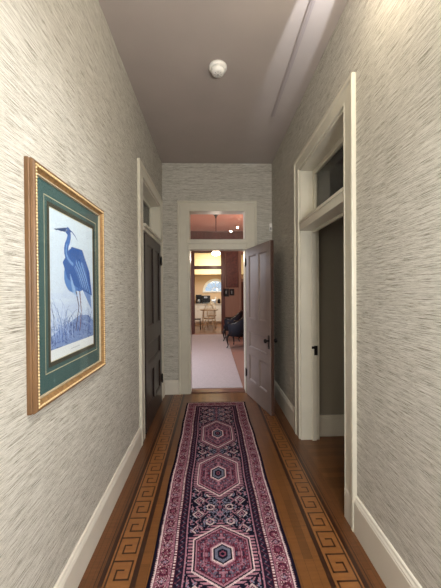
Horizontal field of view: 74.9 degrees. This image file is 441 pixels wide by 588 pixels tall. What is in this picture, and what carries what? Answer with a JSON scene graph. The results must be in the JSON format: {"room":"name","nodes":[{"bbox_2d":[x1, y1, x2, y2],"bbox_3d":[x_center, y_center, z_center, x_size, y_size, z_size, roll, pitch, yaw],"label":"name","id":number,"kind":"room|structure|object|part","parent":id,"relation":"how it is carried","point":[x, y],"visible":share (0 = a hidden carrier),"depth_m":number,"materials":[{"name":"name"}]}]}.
{"room":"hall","nodes":[
{"label":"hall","id":0,"kind":"room"},
{"bbox_2d":[0,0,161,587],"bbox_3d":[-0.827,-0.187,0.864,0.180,3.350,6.980,0,1,-2],"label":"wall","id":1,"kind":"structure","parent":0,"point":[69,104],"depth_m":1.37,"materials":[{"name":"beige paper"}]},
{"bbox_2d":[24,156,105,414],"bbox_3d":[-0.734,-0.033,1.460,0.038,0.986,0.729,0,1,-2],"label":"framed picture","id":2,"kind":"object","parent":1,"relation":"attached to","point":[65,252],"visible":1,"depth_m":1.32,"materials":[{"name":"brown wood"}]},
{"bbox_2d":[49,207,92,361],"bbox_3d":[-0.744,-0.043,1.470,0.001,0.670,0.447,0,1,-2],"label":"art print","id":3,"kind":"object","parent":2,"relation":"attached to","point":[71,263],"depth_m":1.42},
{"bbox_2d":[54,383,164,587],"bbox_3d":[-0.713,1.396,0.791,0.022,0.185,6.800,0,1,-2],"label":"baseboard","id":4,"kind":"structure","parent":1,"relation":"attached to","point":[71,576],"depth_m":1.72,"materials":[{"name":"paint"}]},
{"bbox_2d":[143,196,151,228],"bbox_3d":[-0.939,-0.951,3.416,0.040,0.445,0.960,0,1,-2],"label":"window","id":5,"kind":"structure","parent":1,"relation":"in","point":[146,206],"depth_m":3.70,"materials":[{"name":"glass"}]},
{"bbox_3d":[-0.939,-0.951,3.416,0.004,0.373,0.888,0,0,-2],"label":"pane","id":6,"kind":"part","parent":5,"relation":"part of","materials":[{"name":"clear glass"}]},
{"bbox_2d":[137,158,163,445],"bbox_3d":[-0.885,0.076,3.416,0.220,2.780,1.280,0,1,-2],"label":"trim","id":7,"kind":"structure","parent":1,"relation":"attached to","point":[146,188],"depth_m":2.91,"materials":[{"name":"paint"}]},
{"bbox_2d":[143,232,162,433],"bbox_3d":[-0.834,0.405,3.460,0.105,2.105,0.939,0,1,-1],"label":"door","id":8,"kind":"structure","parent":1,"relation":"in","point":[152,249],"depth_m":3.37,"materials":[{"name":"brown wood"}]},
{"bbox_3d":[-0.807,-0.091,3.248,0.034,0.900,0.310,0,0,-2],"label":"panel","id":9,"kind":"part","parent":8,"relation":"part of","materials":[{"name":"brown wood"}]},
{"bbox_3d":[-0.799,1.042,3.258,0.034,0.365,0.310,0,0,-2],"label":"panel","id":10,"kind":"part","parent":8,"relation":"part of","materials":[{"name":"brown wood"}]},
{"bbox_3d":[-0.808,0.645,3.452,0.034,0.225,0.705,0,0,-2],"label":"panel","id":11,"kind":"part","parent":8,"relation":"part of","materials":[{"name":"brown wood"}]},
{"bbox_3d":[-0.819,-0.094,3.643,0.034,0.900,0.310,0,0,-2],"label":"panel","id":12,"kind":"part","parent":8,"relation":"part of","materials":[{"name":"brown wood"}]},
{"bbox_3d":[-0.811,1.038,3.652,0.034,0.365,0.310,0,0,-2],"label":"panel","id":13,"kind":"part","parent":8,"relation":"part of","materials":[{"name":"brown wood"}]},
{"bbox_2d":[162,163,271,379],"bbox_3d":[-0.041,-0.222,4.289,1.595,3.350,0.180,0,1,-2],"label":"wall","id":14,"kind":"structure","parent":0,"point":[180,181],"depth_m":4.18,"materials":[{"name":"beige paper"}]},
{"bbox_2d":[164,380,178,394],"bbox_3d":[-0.027,1.351,4.202,1.595,0.205,0.022,0,1,-2],"label":"baseboard","id":15,"kind":"structure","parent":14,"relation":"attached to","point":[171,386],"depth_m":4.17,"materials":[{"name":"paint"}]},
{"bbox_2d":[177,201,256,394],"bbox_3d":[-0.043,0.051,4.277,1.154,2.805,0.216,0,1,-2],"label":"trim","id":16,"kind":"structure","parent":14,"relation":"attached to","point":[184,249],"depth_m":4.17,"materials":[{"name":"paint"}]},
{"bbox_2d":[186,208,247,242],"bbox_3d":[-0.047,-0.996,4.176,0.894,0.500,0.028,0,1,-2],"label":"window","id":17,"kind":"structure","parent":14,"relation":"in","point":[188,239],"depth_m":4.16,"materials":[{"name":"paint"}]},
{"bbox_2d":[191,388,244,392],"bbox_3d":[-0.033,1.447,4.303,0.798,0.012,0.140,0,1,-2],"label":"trim","id":18,"kind":"structure","parent":14,"relation":"attached to","point":[243,389],"depth_m":4.29,"materials":[{"name":"red wood"}]},
{"bbox_2d":[245,240,276,415],"bbox_3d":[0.501,0.403,3.806,0.170,2.085,0.824,-1,1,-16],"label":"door","id":19,"kind":"structure","parent":14,"relation":"in","point":[259,260],"depth_m":3.69,"materials":[{"name":"paint"}]},
{"bbox_3d":[0.454,-0.096,3.954,0.036,0.880,0.252,-1,1,-16],"label":"panel","id":20,"kind":"part","parent":19,"relation":"part of","materials":[{"name":"paint"}]},
{"bbox_3d":[0.462,1.027,3.964,0.036,0.365,0.252,-1,1,-16],"label":"panel","id":21,"kind":"part","parent":19,"relation":"part of","materials":[{"name":"paint"}]},
{"bbox_3d":[0.506,0.633,3.798,0.036,0.225,0.590,-1,1,-16],"label":"panel","id":22,"kind":"part","parent":19,"relation":"part of","materials":[{"name":"paint"}]},
{"bbox_3d":[0.547,-0.093,3.629,0.036,0.880,0.252,-1,1,-16],"label":"panel","id":23,"kind":"part","parent":19,"relation":"part of","materials":[{"name":"paint"}]},
{"bbox_3d":[0.555,1.029,3.639,0.036,0.365,0.252,-1,1,-16],"label":"panel","id":24,"kind":"part","parent":19,"relation":"part of","materials":[{"name":"paint"}]},
{"bbox_2d":[191,214,242,230],"bbox_3d":[0.068,-2.224,7.277,5.800,0.100,5.820,0,1,-2],"label":"ceiling","id":25,"kind":"structure","parent":0,"point":[199,222],"depth_m":8.81,"materials":[{"name":"paint"}]},
{"bbox_2d":[212,214,219,255],"bbox_3d":[-0.123,-1.607,7.786,0.240,1.140,0.240,0,1,-2],"label":"pendant lamp","id":26,"kind":"object","parent":25,"relation":"hanging from","point":[215,253],"visible":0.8,"depth_m":7.75,"materials":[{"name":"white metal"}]},
{"bbox_3d":[-0.119,-1.117,7.791,0.240,0.160,0.240,0,0,-2],"label":"lamp shade","id":27,"kind":"part","parent":26,"relation":"part of","materials":[{"name":"beige glass"}]},
{"bbox_2d":[194,251,239,332],"bbox_3d":[-0.008,-0.400,10.276,5.800,3.600,0.150,0,1,-2],"label":"wall","id":28,"kind":"structure","parent":0,"point":[232,303],"depth_m":10.22,"materials":[{"name":"red paint"}]},
{"bbox_2d":[191,251,224,333],"bbox_3d":[-0.462,-0.086,10.250,1.235,2.980,0.200,0,1,-2],"label":"trim","id":29,"kind":"structure","parent":28,"relation":"attached to","point":[222,267],"depth_m":10.16,"materials":[{"name":"red wood"}]},
{"bbox_2d":[191,231,242,238],"bbox_3d":[-0.015,-1.998,10.137,5.800,0.400,0.100,0,1,-2],"label":"trim","id":30,"kind":"structure","parent":28,"relation":"attached to","point":[194,234],"depth_m":10.08,"materials":[{"name":"red wood"}]},
{"bbox_2d":[223,289,233,296],"bbox_3d":[0.292,-0.051,10.191,0.390,0.280,0.045,0,1,-2],"label":"switch box","id":31,"kind":"object","parent":28,"relation":"attached to","point":[228,292],"visible":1,"depth_m":10.18,"materials":[{"name":"black plastic"}]},
{"bbox_2d":[225,251,237,286],"bbox_3d":[0.401,-0.912,10.194,0.450,1.360,0.030,0,1,-2],"label":"wall panel","id":32,"kind":"object","parent":28,"relation":"attached to","point":[231,257],"visible":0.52,"depth_m":10.19,"materials":[{"name":"red wood"}]},
{"bbox_2d":[239,251,243,310],"bbox_3d":[1.137,-0.058,10.303,0.915,2.900,0.190,0,1,-2],"label":"trim","id":33,"kind":"structure","parent":28,"relation":"attached to","point":[240,252],"depth_m":10.20,"materials":[{"name":"red wood"}]},
{"bbox_2d":[241,282,243,316],"bbox_3d":[1.121,0.482,10.312,0.755,1.820,0.040,0,1,-2],"label":"door","id":34,"kind":"structure","parent":28,"relation":"in","point":[242,283],"depth_m":10.28,"materials":[{"name":"red wood"}]},
{"bbox_2d":[195,275,243,302],"bbox_3d":[-0.317,-0.330,13.970,4.600,3.400,0.150,0,1,-2],"label":"wall","id":35,"kind":"structure","parent":0,"point":[200,280],"depth_m":13.88,"materials":[{"name":"beige paint"}]},
{"bbox_2d":[203,279,220,291],"bbox_3d":[-0.245,-0.410,13.901,1.220,0.660,0.110,0,1,-2],"label":"window","id":36,"kind":"structure","parent":35,"relation":"in","point":[211,280],"depth_m":13.86,"materials":[{"name":"white"}]},
{"bbox_2d":[194,253,242,274],"bbox_3d":[-0.311,-1.461,13.485,4.600,1.130,0.800,0,1,-2],"label":"ceiling","id":37,"kind":"structure","parent":35,"relation":"attached to","point":[201,259],"depth_m":13.12,"materials":[{"name":"beige paint"}]},
{"bbox_2d":[98,0,347,163],"bbox_3d":[1.116,-1.925,0.857,4.090,0.100,7.080,0,1,-2],"label":"ceiling","id":38,"kind":"structure","parent":0,"point":[166,49],"depth_m":2.38,"materials":[{"name":"paint"}]},
{"bbox_2d":[209,60,226,77],"bbox_3d":[-0.021,-1.847,2.385,0.152,0.067,0.152,0,1,-2],"label":"smoke detector","id":39,"kind":"object","parent":38,"relation":"attached to","point":[217,68],"visible":1,"depth_m":2.35,"materials":[{"name":"white plastic"}]},
{"bbox_2d":[271,0,315,116],"bbox_3d":[0.580,-1.876,2.177,0.036,0.013,1.750,0,1,-2],"label":"trim","id":40,"kind":"structure","parent":38,"relation":"attached to","point":[312,2],"depth_m":2.22,"materials":[{"name":"grey paint"}]},
{"bbox_2d":[78,324,385,587],"bbox_3d":[0.142,1.479,5.670,5.800,0.081,16.500,0,1,-2],"label":"floor","id":41,"kind":"structure","parent":0,"point":[325,550],"depth_m":2.04,"materials":[{"name":"brown wood"}]},
{"bbox_2d":[195,305,205,323],"bbox_3d":[-1.036,0.936,13.560,0.680,0.885,0.608,0,1,-2],"label":"base cabinet","id":42,"kind":"object","parent":41,"relation":"on","point":[198,314],"visible":0.57,"depth_m":13.29,"materials":[{"name":"white paint"}]},
{"bbox_3d":[-1.195,0.983,13.286,0.326,0.580,0.026,0,0,-2],"label":"cabinet door","id":43,"kind":"part","parent":42,"relation":"part of","materials":[{"name":"white paint"}]},
{"bbox_3d":[-1.030,0.596,13.291,0.660,0.170,0.020,0,0,-2],"label":"drawer","id":44,"kind":"part","parent":42,"relation":"part of","materials":[{"name":"white paint"}]},
{"bbox_3d":[-0.861,0.980,13.296,0.326,0.580,0.026,0,0,-2],"label":"cabinet door","id":45,"kind":"part","parent":42,"relation":"part of","materials":[{"name":"white paint"}]},
{"bbox_3d":[-0.360,0.467,13.585,2.080,0.037,0.630,0,1,-2],"label":"countertop","id":46,"kind":"structure","parent":42,"relation":"on","visible":0},
{"bbox_2d":[196,295,201,303],"bbox_3d":[-1.020,0.243,13.528,0.280,0.420,0.260,0,1,-2],"label":"coffee maker","id":47,"kind":"object","parent":46,"relation":"on","point":[198,297],"visible":1,"depth_m":13.44,"materials":[{"name":"black"}]},
{"bbox_2d":[202,295,209,303],"bbox_3d":[-0.674,0.261,13.508,0.390,0.380,0.402,0,1,-2],"label":"espresso machine","id":48,"kind":"object","parent":46,"relation":"on","point":[205,298],"visible":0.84,"depth_m":13.41,"materials":[{"name":"black metal"}]},
{"bbox_2d":[204,303,213,329],"bbox_3d":[-0.446,0.873,11.208,0.420,1.049,0.500,0,1,-2],"label":"spindle chair","id":49,"kind":"object","parent":41,"relation":"on","point":[205,308],"visible":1,"depth_m":11.06,"materials":[{"name":"brown wood"}]},
{"bbox_2d":[200,309,217,327],"bbox_3d":[-0.476,1.015,11.900,0.770,0.751,0.770,0,1,-2],"label":"round table","id":50,"kind":"object","parent":41,"relation":"on","point":[200,309],"visible":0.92,"depth_m":11.72,"materials":[{"name":"brown wood"}]},
{"bbox_2d":[207,302,215,325],"bbox_3d":[-0.386,0.861,12.543,0.420,1.049,0.500,0,1,-2],"label":"spindle chair","id":51,"kind":"object","parent":41,"relation":"on","point":[211,304],"visible":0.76,"depth_m":12.72,"materials":[{"name":"beige paint"}]},
{"bbox_2d":[206,305,219,323],"bbox_3d":[-0.356,0.931,13.580,0.680,0.885,0.608,0,1,-2],"label":"base cabinet","id":52,"kind":"object","parent":41,"relation":"on","point":[217,313],"visible":0.48,"depth_m":13.31,"materials":[{"name":"white paint"}]},
{"bbox_3d":[-0.515,0.978,13.306,0.326,0.580,0.026,0,0,-2],"label":"cabinet door","id":53,"kind":"part","parent":52,"relation":"part of","materials":[{"name":"white paint"}]},
{"bbox_3d":[-0.181,0.975,13.316,0.326,0.580,0.026,0,0,-2],"label":"cabinet door","id":54,"kind":"part","parent":52,"relation":"part of","materials":[{"name":"white paint"}]},
{"bbox_2d":[192,334,242,388],"bbox_3d":[-0.768,1.429,7.178,2.070,0.008,5.530,0,1,-2],"label":"carpet","id":55,"kind":"object","parent":41,"relation":"on","point":[213,364],"visible":0.29,"depth_m":5.85,"materials":[{"name":"white carpet"}]},
{"bbox_2d":[222,310,242,340],"bbox_3d":[0.380,0.945,8.769,0.603,0.911,0.670,0,1,6],"label":"armchair","id":56,"kind":"object","parent":55,"relation":"on","point":[237,317],"visible":0.66,"depth_m":8.52,"materials":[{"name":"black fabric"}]},
{"bbox_3d":[0.394,0.632,8.764,0.547,0.286,0.646,0,1,6],"label":"rail","id":57,"kind":"part","parent":56,"relation":"part of","materials":[{"name":"black wood"}]},
{"bbox_3d":[0.410,0.797,8.764,0.541,0.550,0.670,0,1,6],"label":"backrest","id":58,"kind":"part","parent":56,"relation":"part of","materials":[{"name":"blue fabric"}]},
{"bbox_2d":[146,401,300,587],"bbox_3d":[-0.006,1.467,2.079,0.791,0.008,3.631,0,1,-2],"label":"runner rug","id":59,"kind":"object","parent":41,"relation":"on","point":[220,526],"visible":1,"depth_m":1.90,"materials":[{"name":"fabric"}]},
{"bbox_2d":[226,317,243,347],"bbox_3d":[0.511,0.954,7.633,0.603,0.911,0.670,0,1,22],"label":"armchair","id":60,"kind":"object","parent":41,"relation":"on","point":[236,329],"visible":0.64,"depth_m":7.35,"materials":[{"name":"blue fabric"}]},
{"bbox_3d":[0.539,0.806,7.620,0.541,0.550,0.670,0,1,22],"label":"backrest","id":61,"kind":"part","parent":60,"relation":"part of","materials":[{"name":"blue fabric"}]},
{"bbox_2d":[319,216,343,414],"bbox_3d":[2.042,-0.226,3.030,2.135,3.350,0.100,0,1,-2],"label":"wall","id":62,"kind":"structure","parent":0,"point":[331,237],"depth_m":2.96,"materials":[{"name":"paint"}]},
{"bbox_2d":[320,414,343,436],"bbox_3d":[2.005,1.343,2.981,2.035,0.215,0.023,0,1,-2],"label":"baseboard","id":63,"kind":"structure","parent":62,"relation":"attached to","point":[330,425],"depth_m":2.94,"materials":[{"name":"paint"}]},
{"bbox_2d":[272,0,440,587],"bbox_3d":[0.947,-0.200,0.917,0.180,3.350,6.980,0,1,-2],"label":"wall","id":64,"kind":"structure","parent":0,"point":[393,47],"depth_m":1.41,"materials":[{"name":"beige paper"}]},
{"bbox_2d":[294,72,356,531],"bbox_3d":[0.893,0.053,2.390,0.212,2.820,1.247,0,1,-2],"label":"trim","id":65,"kind":"structure","parent":64,"relation":"attached to","point":[339,120],"depth_m":2.44,"materials":[{"name":"paint"}]},
{"bbox_3d":[0.935,0.561,2.863,0.060,0.095,0.022,0,0,-2],"label":"strike plate","id":66,"kind":"part","parent":65,"relation":"part of","materials":[{"name":"black metal"}]},
{"bbox_2d":[313,136,343,209],"bbox_3d":[0.953,-0.965,2.385,0.040,0.505,0.952,0,1,-2],"label":"window","id":67,"kind":"structure","parent":64,"relation":"in","point":[328,177],"depth_m":2.51,"materials":[{"name":"glass"}]},
{"bbox_2d":[274,380,421,587],"bbox_3d":[0.859,1.364,0.838,0.022,0.225,6.800,0,1,-2],"label":"baseboard","id":68,"kind":"structure","parent":64,"relation":"attached to","point":[394,573],"depth_m":1.56,"materials":[{"name":"paint"}]}
]}

